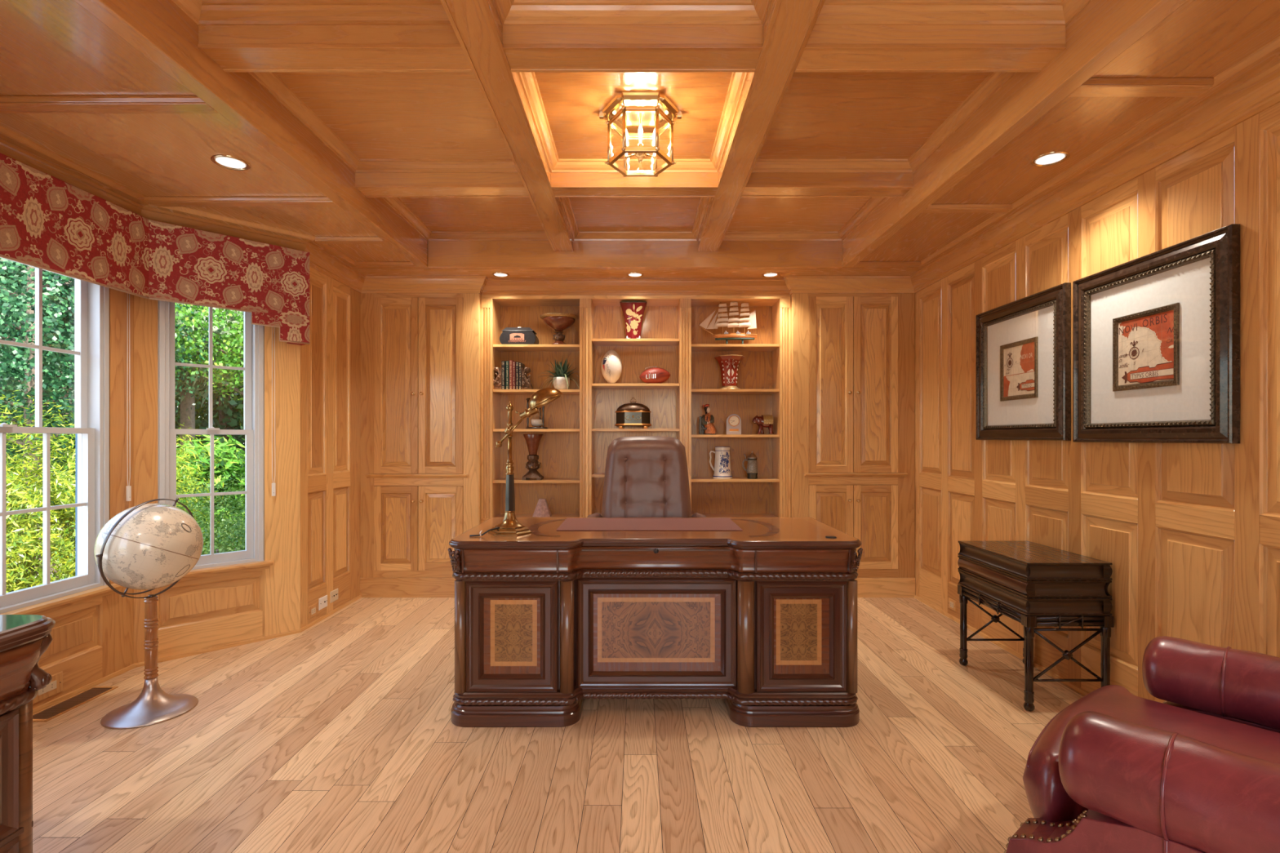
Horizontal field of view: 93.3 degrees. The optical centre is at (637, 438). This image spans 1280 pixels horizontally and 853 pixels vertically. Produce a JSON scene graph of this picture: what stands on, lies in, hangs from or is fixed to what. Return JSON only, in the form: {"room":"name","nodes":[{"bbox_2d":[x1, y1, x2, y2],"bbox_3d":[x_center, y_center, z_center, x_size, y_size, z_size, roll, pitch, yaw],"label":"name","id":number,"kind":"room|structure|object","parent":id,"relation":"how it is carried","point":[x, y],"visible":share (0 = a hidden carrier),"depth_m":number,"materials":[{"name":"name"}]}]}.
{"room":"home office","nodes":[
{"label":"home office","id":0,"kind":"room"},
{"bbox_2d":[32,288,133,708],"bbox_3d":[-2.755,-0.005,2.595,0.142,2.452,1.290,0,0,0],"label":"wall","id":1,"kind":"structure","parent":0,"point":[93,640],"depth_m":3.10,"materials":[{"name":"brown wood"}]},
{"bbox_2d":[32,671,62,704],"bbox_3d":[-2.681,1.132,2.740,0.008,0.095,0.155,0,0,0],"label":"wall outlet","id":2,"kind":"object","parent":1,"relation":"attached to","point":[55,686],"visible":0.66,"depth_m":2.76,"materials":[{"name":"beige plastic"}]},
{"bbox_2d":[37,680,60,696],"bbox_3d":[-2.679,1.132,2.740,0.005,0.036,0.129,0,0,0],"label":"receptacle","id":3,"kind":"object","parent":2,"relation":"attached to","point":[54,686],"depth_m":2.75,"materials":[{"name":"beige plastic"}]},
{"bbox_2d":[0,257,123,615],"bbox_3d":[-2.725,-0.046,2.598,0.164,1.672,1.025,0,0,0],"label":"window","id":4,"kind":"structure","parent":1,"relation":"in","point":[91,300],"depth_m":2.99,"materials":[{"name":"grey paint"}]},
{"bbox_2d":[75,433,77,576],"bbox_3d":[-2.844,0.220,3.145,0.057,2.600,0.120,0,0,0],"label":"post","id":5,"kind":"object","parent":1,"relation":"attached to","point":[76,435],"visible":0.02,"depth_m":3.08,"materials":[{"name":"white wood"}]},
{"bbox_2d":[126,293,131,501],"bbox_3d":[-2.659,-0.216,3.156,0.014,1.087,0.019,0,0,0],"label":"blind cord","id":6,"kind":"object","parent":1,"relation":"attached to","point":[128,487],"visible":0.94,"depth_m":3.15,"materials":[{"name":"white fabric"}]},
{"bbox_2d":[133,295,300,663],"bbox_3d":[-2.463,-0.005,3.553,0.140,2.450,0.829,0,0,44],"label":"wall","id":7,"kind":"structure","parent":0,"point":[197,614],"depth_m":3.58,"materials":[{"name":"brown wood"}]},
{"bbox_2d":[0,125,356,266],"bbox_3d":[-2.306,-1.240,1.417,0.620,0.023,5.835,0,0,0],"label":"trim","id":8,"kind":"structure","parent":7,"relation":"attached to","point":[6,135],"depth_m":3.08,"materials":[{"name":"brown wood"}]},
{"bbox_2d":[0,0,427,266],"bbox_3d":[-2.055,-1.353,1.550,1.090,0.245,5.580,0,0,0],"label":"ceiling beam","id":9,"kind":"structure","parent":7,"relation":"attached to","point":[163,33],"depth_m":2.29,"materials":[{"name":"brown wood"}]},
{"bbox_2d":[157,300,273,581],"bbox_3d":[-2.468,-0.046,3.505,0.164,1.672,0.582,0,0,44],"label":"window","id":10,"kind":"structure","parent":7,"relation":"in","point":[252,558],"depth_m":3.54,"materials":[{"name":"grey paint"}]},
{"bbox_2d":[271,326,275,496],"bbox_3d":[-2.215,-0.175,3.674,0.014,1.050,0.019,0,0,44],"label":"blind cord","id":11,"kind":"object","parent":7,"relation":"attached to","point":[273,485],"visible":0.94,"depth_m":3.67,"materials":[{"name":"white plastic"}]},
{"bbox_2d":[300,266,360,628],"bbox_3d":[-2.154,-0.005,1.600,0.051,2.452,6.200,0,0,0],"label":"wall","id":12,"kind":"structure","parent":0,"point":[331,364],"depth_m":4.18,"materials":[{"name":"brown wood"}]},
{"bbox_2d":[32,595,361,714],"bbox_3d":[-2.401,1.210,1.569,0.568,0.020,6.139,0,0,0],"label":"baseboard","id":13,"kind":"structure","parent":12,"relation":"attached to","point":[120,672],"depth_m":3.38,"materials":[{"name":"brown wood"}]},
{"bbox_2d":[307,603,317,619],"bbox_3d":[-2.126,1.130,3.955,0.008,0.080,0.105,0,0,0],"label":"wall outlet","id":14,"kind":"object","parent":12,"relation":"attached to","point":[312,610],"visible":1,"depth_m":3.94,"materials":[{"name":"brown plastic"}]},
{"bbox_2d":[318,595,327,610],"bbox_3d":[-2.124,1.110,4.085,0.012,0.078,0.105,0,0,0],"label":"wall outlet","id":15,"kind":"object","parent":12,"relation":"attached to","point":[322,602],"visible":1,"depth_m":4.07,"materials":[{"name":"white plastic"}]},
{"bbox_2d":[329,588,337,603],"bbox_3d":[-2.124,1.102,4.235,0.012,0.078,0.105,0,0,0],"label":"wall outlet","id":16,"kind":"object","parent":12,"relation":"attached to","point":[333,594],"visible":1,"depth_m":4.22,"materials":[{"name":"beige plastic"}]},
{"bbox_2d":[0,55,1279,295],"bbox_3d":[-0.278,-1.173,1.600,4.815,0.115,6.200,0,0,0],"label":"trim","id":17,"kind":"structure","parent":12,"relation":"attached to","point":[1259,91],"depth_m":3.50,"materials":[{"name":"brown wood"}]},
{"bbox_2d":[32,597,1084,852],"bbox_3d":[-0.300,1.222,1.750,5.200,0.004,6.700,0,0,0],"label":"floor","id":18,"kind":"structure","parent":0,"point":[337,735],"depth_m":2.29,"materials":[{"name":"brown wood"}]},
{"bbox_2d":[0,614,55,852],"bbox_3d":[-1.750,0.802,1.012,0.678,0.735,1.003,0,0,0],"label":"credenza","id":19,"kind":"object","parent":18,"relation":"on","point":[24,638],"visible":1,"depth_m":1.41,"materials":[{"name":"brown wood"}]},
{"bbox_2d":[32,686,118,721],"bbox_3d":[-2.605,1.217,2.780,0.120,0.004,0.360,0,0,0],"label":"floor vent","id":20,"kind":"object","parent":18,"relation":"in","point":[46,714],"visible":0.95,"depth_m":2.77,"materials":[{"name":"brown wood"}]},
{"bbox_2d":[93,497,203,729],"bbox_3d":[-2.175,0.744,2.700,0.380,0.951,0.380,0,0,-43],"label":"globe","id":21,"kind":"object","parent":18,"relation":"on","point":[144,546],"visible":1,"depth_m":2.61,"materials":[{"name":"beige"}]},
{"bbox_2d":[360,293,481,597],"bbox_3d":[-1.687,-0.005,4.802,0.934,2.452,0.398,0,0,0],"label":"tall cabinet","id":22,"kind":"object","parent":18,"relation":"on","point":[420,353],"visible":0.9,"depth_m":4.64,"materials":[{"name":"brown wood"}]},
{"bbox_2d":[480,295,791,523],"bbox_3d":[-0.015,-0.010,4.840,2.409,2.460,0.300,0,0,0],"label":"bookcase","id":23,"kind":"object","parent":18,"relation":"on","point":[572,452],"visible":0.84,"depth_m":4.97,"materials":[{"name":"brown wood"}]},
{"bbox_2d":[493,367,502,389],"bbox_3d":[-1.102,-0.474,4.794,0.112,0.181,0.126,0,0,0],"label":"bookend","id":24,"kind":"object","parent":23,"relation":"on","point":[497,382],"visible":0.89,"depth_m":4.74,"materials":[{"name":"brown metal"}]},
{"bbox_2d":[501,360,505,389],"bbox_3d":[-1.058,-0.497,4.817,0.027,0.226,0.146,0,0,0],"label":"book","id":25,"kind":"object","parent":23,"relation":"on","point":[503,362],"visible":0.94,"depth_m":4.75,"materials":[{"name":"black leather"}]},
{"bbox_2d":[505,360,509,389],"bbox_3d":[-1.026,-0.497,4.817,0.025,0.226,0.146,0,0,0],"label":"book","id":26,"kind":"object","parent":23,"relation":"on","point":[507,362],"visible":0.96,"depth_m":4.75,"materials":[{"name":"teal leather"}]},
{"bbox_2d":[509,360,514,389],"bbox_3d":[-0.998,-0.500,4.817,0.025,0.232,0.146,0,0,0],"label":"book","id":27,"kind":"object","parent":23,"relation":"on","point":[510,361],"visible":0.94,"depth_m":4.75,"materials":[{"name":"red leather"}]},
{"bbox_2d":[499,327,538,344],"bbox_3d":[-0.942,-0.813,4.812,0.286,0.147,0.162,0,0,0],"label":"chest","id":28,"kind":"object","parent":23,"relation":"on","point":[509,335],"visible":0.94,"depth_m":4.74,"materials":[{"name":"grey metal"}]},
{"bbox_2d":[520,367,533,389],"bbox_3d":[-0.887,-0.474,4.794,0.112,0.181,0.126,0,0,0],"label":"bookend","id":29,"kind":"object","parent":23,"relation":"on","point":[526,382],"visible":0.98,"depth_m":4.74,"materials":[{"name":"brown wood"}]},
{"bbox_2d":[521,434,543,479],"bbox_3d":[-0.836,0.146,4.820,0.175,0.362,0.175,0,0,0],"label":"vase","id":30,"kind":"object","parent":23,"relation":"on","point":[532,441],"visible":1,"depth_m":4.78,"materials":[{"name":"red ceramic"}]},
{"bbox_2d":[525,397,548,429],"bbox_3d":[-0.803,-0.197,4.820,0.176,0.245,0.176,0,0,0],"label":"hourglass","id":31,"kind":"object","parent":23,"relation":"on","point":[535,422],"visible":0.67,"depth_m":4.78,"materials":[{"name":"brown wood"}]},
{"bbox_2d":[532,498,551,517],"bbox_3d":[-0.762,0.550,4.803,0.143,0.140,0.133,0,0,0],"label":"wedge","id":32,"kind":"object","parent":23,"relation":"on","point":[542,509],"visible":1,"depth_m":4.77,"materials":[{"name":"pink stone"}]},
{"bbox_2d":[539,312,577,344],"bbox_3d":[-0.627,-0.855,4.820,0.306,0.240,0.306,0,0,0],"label":"pedestal bowl","id":33,"kind":"object","parent":23,"relation":"on","point":[557,322],"visible":0.91,"depth_m":4.75,"materials":[{"name":"red ceramic"}]},
{"bbox_2d":[538,358,579,389],"bbox_3d":[-0.627,-0.522,4.817,0.343,0.276,0.250,0,0,0],"label":"potted plant","id":34,"kind":"object","parent":23,"relation":"on","point":[561,380],"visible":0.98,"depth_m":4.77,"materials":[{"name":"green plant"}]},
{"bbox_2d":[600,349,622,383],"bbox_3d":[-0.208,-0.571,4.820,0.170,0.278,0.170,0,0,0],"label":"football","id":35,"kind":"object","parent":23,"relation":"on","point":[611,363],"visible":0.97,"depth_m":4.76,"materials":[{"name":"beige leather"}]},
{"bbox_2d":[619,302,646,338],"bbox_3d":[-0.035,-0.924,4.819,0.212,0.295,0.169,0,0,0],"label":"vase","id":36,"kind":"object","parent":23,"relation":"on","point":[633,312],"visible":0.85,"depth_m":4.76,"materials":[{"name":"red ceramic"}]},
{"bbox_2d":[614,397,652,428],"bbox_3d":[-0.037,-0.203,4.820,0.302,0.253,0.191,0,0,0],"label":"box","id":37,"kind":"object","parent":23,"relation":"on","point":[628,415],"visible":0.98,"depth_m":4.74,"materials":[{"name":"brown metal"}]},
{"bbox_2d":[640,365,670,383],"bbox_3d":[0.137,-0.505,4.819,0.247,0.149,0.138,0,0,0],"label":"football","id":38,"kind":"object","parent":23,"relation":"on","point":[655,375],"visible":0.98,"depth_m":4.77,"materials":[{"name":"red leather"}]},
{"bbox_2d":[698,404,715,435],"bbox_3d":[0.556,-0.152,4.816,0.134,0.244,0.104,0,0,2],"label":"figurine","id":39,"kind":"object","parent":23,"relation":"on","point":[706,425],"visible":1,"depth_m":4.79,"materials":[{"name":"orange ceramic"}]},
{"bbox_2d":[709,446,732,479],"bbox_3d":[0.677,0.192,4.820,0.157,0.254,0.157,0,0,44],"label":"stein","id":40,"kind":"object","parent":23,"relation":"on","point":[722,468],"visible":1,"depth_m":4.77,"materials":[{"name":"ceramic"}]},
{"bbox_2d":[697,301,756,343],"bbox_3d":[0.715,-0.922,4.820,0.470,0.369,0.072,0,0,0],"label":"model ship","id":41,"kind":"object","parent":23,"relation":"on","point":[752,324],"visible":0.98,"depth_m":4.80,"materials":[{"name":"brown wood"}]},
{"bbox_2d":[713,355,745,389],"bbox_3d":[0.732,-0.519,4.820,0.233,0.266,0.233,0,0,22],"label":"vase","id":42,"kind":"object","parent":23,"relation":"on","point":[729,365],"visible":0.99,"depth_m":4.76,"materials":[{"name":"red ceramic"}]},
{"bbox_2d":[725,413,741,435],"bbox_3d":[0.762,-0.113,4.797,0.118,0.165,0.036,0,0,0],"label":"clock","id":43,"kind":"object","parent":23,"relation":"on","point":[733,423],"visible":1,"depth_m":4.79,"materials":[{"name":"grey"}]},
{"bbox_2d":[742,451,758,479],"bbox_3d":[0.902,0.211,4.827,0.116,0.216,0.090,0,0,29],"label":"stein","id":44,"kind":"object","parent":23,"relation":"on","point":[752,470],"visible":1,"depth_m":4.79,"materials":[{"name":"grey ceramic"}]},
{"bbox_2d":[751,414,773,434],"bbox_3d":[1.001,-0.112,4.818,0.177,0.152,0.107,0,0,0],"label":"elephant figurine","id":45,"kind":"object","parent":23,"relation":"on","point":[764,420],"visible":1,"depth_m":4.79,"materials":[{"name":"red paint"}]},
{"bbox_2d":[586,435,706,517],"bbox_3d":[0.052,0.603,3.405,0.712,1.234,0.650,0,0,0],"label":"office chair","id":46,"kind":"object","parent":18,"relation":"on","point":[646,476],"visible":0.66,"depth_m":3.54,"materials":[{"name":"brown leather"}]},
{"bbox_2d":[447,517,862,727],"bbox_3d":[0.075,0.826,2.947,1.786,0.789,0.817,0,0,0],"label":"executive desk","id":47,"kind":"object","parent":18,"relation":"on","point":[761,619],"visible":1,"depth_m":2.58,"materials":[{"name":"brown wood"}]},
{"bbox_2d":[469,387,563,536],"bbox_3d":[-0.543,0.101,2.765,0.403,0.666,0.201,0,0,0],"label":"desk lamp","id":48,"kind":"object","parent":47,"relation":"on","point":[509,526],"visible":1,"depth_m":2.75,"materials":[{"name":"gold metal"}]},
{"bbox_2d":[515,406,539,419],"bbox_3d":[-0.503,-0.123,2.760,0.111,0.073,0.048,0,0,0],"label":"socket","id":49,"kind":"object","parent":48,"relation":"attached to","point":[530,411],"depth_m":2.74,"materials":[{"name":"gold metal"}]},
{"bbox_2d":[555,518,742,530],"bbox_3d":[0.055,0.432,3.058,0.880,0.004,0.425,0,0,0],"label":"desk pad","id":50,"kind":"object","parent":47,"relation":"on","point":[569,524],"visible":1,"depth_m":3.02,"materials":[{"name":"red leather"}]},
{"bbox_2d":[791,293,915,597],"bbox_3d":[1.659,-0.005,4.802,0.938,2.452,0.398,0,0,0],"label":"tall cabinet","id":51,"kind":"object","parent":18,"relation":"on","point":[853,354],"visible":0.84,"depth_m":4.64,"materials":[{"name":"brown wood"}]},
{"bbox_2d":[957,541,1114,711],"bbox_3d":[1.927,0.887,2.982,0.399,0.665,0.601,0,0,0],"label":"side table","id":52,"kind":"object","parent":18,"relation":"on","point":[1033,584],"visible":0.9,"depth_m":2.71,"materials":[{"name":"brown wood"}]},
{"bbox_2d":[1004,635,1279,852],"bbox_3d":[1.448,0.750,1.159,0.941,0.940,1.123,0,0,-40],"label":"chair","id":53,"kind":"object","parent":18,"relation":"on","point":[1116,770],"visible":1,"depth_m":1.18,"materials":[{"name":"red leather"}]},
{"bbox_2d":[1022,684,1279,822],"bbox_3d":[1.371,0.783,1.252,0.674,0.214,0.883,0,0,-40],"label":"armrest","id":54,"kind":"object","parent":53,"relation":"on","point":[1244,729],"depth_m":1.41,"materials":[{"name":"red leather"}]},
{"bbox_2d":[0,0,1279,278],"bbox_3d":[-0.300,-1.350,1.750,5.200,0.240,6.700,0,0,0],"label":"ceiling","id":55,"kind":"structure","parent":0,"point":[48,47],"depth_m":2.67,"materials":[{"name":"brown wood"}]},
{"bbox_2d":[210,154,250,170],"bbox_3d":[-1.844,-1.258,2.737,0.150,0.027,0.150,0,0,0],"label":"recessed light","id":56,"kind":"object","parent":55,"relation":"in","point":[224,161],"visible":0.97,"depth_m":2.73,"materials":[{"name":"gold metal"}]},
{"bbox_2d":[172,0,451,25],"bbox_3d":[-1.056,-1.445,1.567,0.908,0.050,1.015,0,0,0],"label":"trim","id":57,"kind":"structure","parent":55,"relation":"attached to","point":[202,12],"depth_m":2.05,"materials":[{"name":"brown wood"}]},
{"bbox_2d":[197,25,472,71],"bbox_3d":[-1.056,-1.407,2.142,0.908,0.133,0.140,0,0,0],"label":"trim","id":58,"kind":"structure","parent":55,"relation":"attached to","point":[234,48],"depth_m":2.08,"materials":[{"name":"brown wood"}]},
{"bbox_2d":[248,71,517,172],"bbox_3d":[-1.056,-1.445,2.717,0.908,0.050,1.017,0,0,0],"label":"trim","id":59,"kind":"structure","parent":55,"relation":"attached to","point":[270,81],"depth_m":3.18,"materials":[{"name":"brown wood"}]},
{"bbox_2d":[355,172,528,197],"bbox_3d":[-1.056,-1.407,3.292,0.908,0.133,0.138,0,0,0],"label":"trim","id":60,"kind":"structure","parent":55,"relation":"attached to","point":[371,184],"depth_m":3.23,"materials":[{"name":"brown wood"}]},
{"bbox_2d":[382,197,548,240],"bbox_3d":[-1.056,-1.445,3.849,0.908,0.050,0.982,0,0,0],"label":"trim","id":61,"kind":"structure","parent":55,"relation":"attached to","point":[396,203],"depth_m":4.30,"materials":[{"name":"brown wood"}]},
{"bbox_2d":[440,0,573,251],"bbox_3d":[-0.533,-1.407,1.550,0.143,0.133,5.580,0,0,0],"label":"trim","id":62,"kind":"structure","parent":55,"relation":"attached to","point":[477,24],"depth_m":2.42,"materials":[{"name":"brown wood"}]},
{"bbox_2d":[494,0,770,25],"bbox_3d":[-0.018,-1.445,1.567,0.895,0.050,1.015,0,0,0],"label":"trim","id":63,"kind":"structure","parent":55,"relation":"attached to","point":[511,12],"depth_m":2.05,"materials":[{"name":"brown wood"}]},
{"bbox_2d":[502,25,763,71],"bbox_3d":[-0.018,-1.407,2.142,0.895,0.133,0.140,0,0,0],"label":"trim","id":64,"kind":"structure","parent":55,"relation":"attached to","point":[527,48],"depth_m":2.08,"materials":[{"name":"brown wood"}]},
{"bbox_2d":[517,71,748,172],"bbox_3d":[-0.018,-1.445,2.717,0.895,0.050,1.017,0,0,0],"label":"trim","id":65,"kind":"structure","parent":55,"relation":"attached to","point":[528,79],"depth_m":2.98,"materials":[{"name":"brown wood"}]},
{"bbox_2d":[551,172,718,197],"bbox_3d":[-0.018,-1.407,3.292,0.895,0.133,0.138,0,0,0],"label":"trim","id":66,"kind":"structure","parent":55,"relation":"attached to","point":[563,184],"depth_m":3.23,"materials":[{"name":"brown wood"}]},
{"bbox_2d":[427,240,842,269],"bbox_3d":[-0.020,-1.353,4.370,2.980,0.245,0.060,0,0,0],"label":"trim","id":67,"kind":"structure","parent":55,"relation":"attached to","point":[442,255],"depth_m":4.34,"materials":[{"name":"brown wood"}]},
{"bbox_2d":[559,197,711,240],"bbox_3d":[-0.018,-1.445,3.849,0.895,0.050,0.982,0,0,0],"label":"trim","id":68,"kind":"structure","parent":55,"relation":"attached to","point":[566,202],"depth_m":4.30,"materials":[{"name":"brown wood"}]},
{"bbox_2d":[599,91,681,177],"bbox_3d":[0.012,-1.351,2.720,0.332,0.237,0.370,0,0,30],"label":"lantern","id":69,"kind":"object","parent":55,"relation":"attached to","point":[640,113],"visible":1,"depth_m":2.69,"materials":[{"name":"gold metal"}]},
{"bbox_2d":[623,115,657,164],"bbox_3d":[0.012,-1.351,2.720,0.152,0.198,0.172,0,0,0],"label":"candle","id":70,"kind":"object","parent":69,"relation":"on","point":[640,122],"depth_m":2.74,"materials":[{"name":"white wax"}]},
{"bbox_2d":[697,0,825,251],"bbox_3d":[0.500,-1.407,1.550,0.147,0.133,5.580,0,0,0],"label":"trim","id":71,"kind":"structure","parent":55,"relation":"attached to","point":[788,25],"depth_m":2.43,"materials":[{"name":"brown wood"}]},
{"bbox_2d":[722,197,886,240],"bbox_3d":[1.020,-1.445,3.849,0.899,0.050,0.982,0,0,0],"label":"trim","id":72,"kind":"structure","parent":55,"relation":"attached to","point":[872,203],"depth_m":4.30,"materials":[{"name":"brown wood"}]},
{"bbox_2d":[741,172,913,197],"bbox_3d":[1.020,-1.407,3.292,0.899,0.133,0.138,0,0,0],"label":"trim","id":73,"kind":"structure","parent":55,"relation":"attached to","point":[759,184],"depth_m":3.23,"materials":[{"name":"brown wood"}]},
{"bbox_2d":[751,71,1017,172],"bbox_3d":[1.020,-1.445,2.717,0.899,0.050,1.017,0,0,0],"label":"trim","id":74,"kind":"structure","parent":55,"relation":"attached to","point":[994,81],"depth_m":3.18,"materials":[{"name":"brown wood"}]},
{"bbox_2d":[794,25,1066,71],"bbox_3d":[1.020,-1.407,2.142,0.899,0.133,0.140,0,0,0],"label":"trim","id":75,"kind":"structure","parent":55,"relation":"attached to","point":[828,48],"depth_m":2.08,"materials":[{"name":"brown wood"}]},
{"bbox_2d":[814,0,1091,25],"bbox_3d":[1.020,-1.445,1.567,0.899,0.050,1.015,0,0,0],"label":"trim","id":76,"kind":"structure","parent":55,"relation":"attached to","point":[833,12],"depth_m":2.05,"materials":[{"name":"brown wood"}]},
{"bbox_2d":[842,0,1213,266],"bbox_3d":[1.785,-1.353,1.550,0.630,0.245,5.580,0,0,0],"label":"ceiling beam","id":77,"kind":"structure","parent":55,"relation":"attached to","point":[1103,29],"depth_m":2.28,"materials":[{"name":"brown wood"}]},
{"bbox_2d":[1031,151,1070,166],"bbox_3d":[1.843,-1.258,2.700,0.144,0.027,0.144,0,0,0],"label":"recessed light","id":78,"kind":"object","parent":55,"relation":"in","point":[1054,157],"visible":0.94,"depth_m":2.69,"materials":[{"name":"white glass"}]},
{"bbox_2d":[915,102,1279,703],"bbox_3d":[2.154,-0.005,1.600,0.051,2.452,6.200,0,0,0],"label":"wall","id":79,"kind":"structure","parent":0,"point":[1189,533],"depth_m":2.61,"materials":[{"name":"brown wood"}]},
{"bbox_2d":[914,595,1088,695],"bbox_3d":[2.123,1.210,1.570,0.013,0.020,6.140,0,0,0],"label":"baseboard","id":80,"kind":"structure","parent":79,"relation":"attached to","point":[1037,666],"depth_m":3.46,"materials":[{"name":"brown wood"}]},
{"bbox_2d":[975,282,1071,440],"bbox_3d":[2.111,-0.378,3.356,0.035,0.776,0.776,0,0,0],"label":"framed print","id":81,"kind":"object","parent":79,"relation":"attached to","point":[1029,353],"visible":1,"depth_m":3.29,"materials":[{"name":"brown paper"}]},
{"bbox_2d":[1003,342,1034,396],"bbox_3d":[2.115,-0.378,3.356,0.002,0.276,0.276,0,0,0],"label":"print","id":82,"kind":"object","parent":81,"relation":"attached to","point":[1018,357],"depth_m":3.35,"materials":[{"name":"beige paper"}]},
{"bbox_2d":[918,35,1279,266],"bbox_3d":[2.029,-1.240,1.417,0.065,0.023,5.835,0,0,0],"label":"trim","id":83,"kind":"structure","parent":79,"relation":"attached to","point":[1269,51],"depth_m":2.48,"materials":[{"name":"brown wood"}]},
{"bbox_2d":[1072,223,1239,443],"bbox_3d":[2.111,-0.370,2.522,0.035,0.776,0.776,0,0,0],"label":"framed print","id":84,"kind":"object","parent":79,"relation":"attached to","point":[1156,357],"visible":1,"depth_m":2.43,"materials":[{"name":"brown paper"}]},
{"bbox_2d":[1118,310,1173,385],"bbox_3d":[2.115,-0.370,2.521,0.002,0.276,0.279,0,0,0],"label":"print","id":85,"kind":"object","parent":84,"relation":"attached to","point":[1145,339],"depth_m":2.51,"materials":[{"name":"beige paper"}]},
{"label":"outside","id":86,"kind":"structure","parent":0,"visible":0},
{"bbox_2d":[8,518,241,590],"bbox_3d":[-16.450,1.670,17.000,27.100,0.117,46.000,0,0,0],"label":"ground","id":87,"kind":"structure","parent":86,"point":[69,518],"depth_m":9.89,"materials":[{"name":"plant"}]},
{"bbox_2d":[0,262,75,502],"bbox_3d":[-10.637,-1.597,9.474,5.669,6.534,4.583,0,0,-5],"label":"maple tree","id":88,"kind":"object","parent":87,"relation":"on","point":[11,453],"visible":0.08,"depth_m":9.19,"materials":[{"name":"green plant"}]},
{"bbox_2d":[0,258,75,455],"bbox_3d":[-12.836,-2.379,13.599,4.326,8.104,3.169,0,0,0],"label":"tree","id":89,"kind":"object","parent":87,"relation":"on","point":[17,331],"visible":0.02,"depth_m":12.90,"materials":[{"name":"green plant"}]},
{"bbox_2d":[0,408,75,512],"bbox_3d":[-14.118,0.491,12.672,8.045,2.549,2.642,0,0,0],"label":"bush","id":90,"kind":"object","parent":87,"relation":"on","point":[64,460],"visible":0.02,"depth_m":12.42,"materials":[{"name":"green plant"}]},
{"bbox_2d":[5,433,75,591],"bbox_3d":[-6.622,0.754,5.532,2.863,1.906,2.408,0,0,-23],"label":"bush","id":91,"kind":"object","parent":87,"relation":"on","point":[60,513],"visible":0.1,"depth_m":5.91,"materials":[{"name":"green plant"}]},
{"bbox_2d":[0,257,243,525],"bbox_3d":[-8.341,-1.385,8.418,5.412,6.109,4.182,0,0,-4],"label":"maple tree","id":92,"kind":"object","parent":87,"relation":"on","point":[28,375],"visible":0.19,"depth_m":7.78,"materials":[{"name":"green plant"}]},
{"bbox_2d":[0,390,244,593],"bbox_3d":[-5.188,0.631,5.566,2.793,2.143,2.436,0,0,-20],"label":"bush","id":93,"kind":"object","parent":87,"relation":"on","point":[18,547],"visible":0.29,"depth_m":5.01,"materials":[{"name":"green plant"}]},
{"bbox_2d":[6,437,244,505],"bbox_3d":[-9.303,0.851,12.155,7.890,1.859,2.816,0,0,0],"label":"bush","id":94,"kind":"object","parent":87,"relation":"on","point":[221,439],"visible":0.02,"depth_m":11.64,"materials":[{"name":"green plant"}]},
{"bbox_2d":[8,470,244,587],"bbox_3d":[-3.465,0.986,5.170,2.986,1.417,1.805,0,0,6],"label":"box hedge","id":95,"kind":"object","parent":87,"relation":"on","point":[224,531],"visible":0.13,"depth_m":5.08,"materials":[{"name":"green plant"}]},
{"bbox_2d":[44,286,243,459],"bbox_3d":[-7.848,-1.830,10.547,4.060,7.000,2.896,0,0,0],"label":"tree","id":96,"kind":"object","parent":87,"relation":"on","point":[187,403],"visible":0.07,"depth_m":10.26,"materials":[{"name":"green plant"}]},
{"bbox_2d":[72,281,243,448],"bbox_3d":[-10.961,-2.223,13.971,4.051,7.786,3.078,0,0,0],"label":"tree","id":97,"kind":"object","parent":87,"relation":"on","point":[200,398],"visible":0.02,"depth_m":14.07,"materials":[{"name":"green plant"}]},
{"bbox_2d":[174,302,243,399],"bbox_3d":[-6.274,-1.330,9.179,3.156,6.000,3.017,0,0,3],"label":"tree","id":98,"kind":"object","parent":87,"relation":"on","point":[225,358],"visible":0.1,"depth_m":8.58,"materials":[{"name":"green plant"}]},
{"bbox_2d":[174,379,243,457],"bbox_3d":[-9.670,-2.196,12.922,4.230,7.744,3.118,0,0,-3],"label":"tree","id":99,"kind":"object","parent":87,"relation":"on","point":[198,410],"visible":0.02,"depth_m":12.81,"materials":[{"name":"green plant"}]},
{"bbox_2d":[174,378,244,475],"bbox_3d":[-8.371,-2.303,12.421,4.330,7.952,3.204,0,0,0],"label":"tree","id":100,"kind":"object","parent":87,"relation":"on","point":[226,412],"visible":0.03,"depth_m":11.98,"materials":[{"name":"green plant"}]},
{"bbox_2d":[176,434,244,555],"bbox_3d":[-5.357,0.844,7.239,2.072,1.814,2.184,0,0,-39],"label":"rhododendron","id":101,"kind":"object","parent":87,"relation":"on","point":[228,461],"visible":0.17,"depth_m":7.15,"materials":[{"name":"green plant"}]},
{"bbox_3d":[-2.463,-0.005,1.647,0.674,2.450,0.696,0,0,0],"label":"wall","id":102,"kind":"structure","parent":0,"visible":0},
{"bbox_2d":[0,152,310,345],"bbox_3d":[-2.305,-0.867,2.570,0.553,0.570,2.500,0,0,0],"label":"window valance","id":103,"kind":"object","parent":102,"relation":"attached to","point":[47,222],"visible":1,"depth_m":3.14,"materials":[{"name":"red fabric"}]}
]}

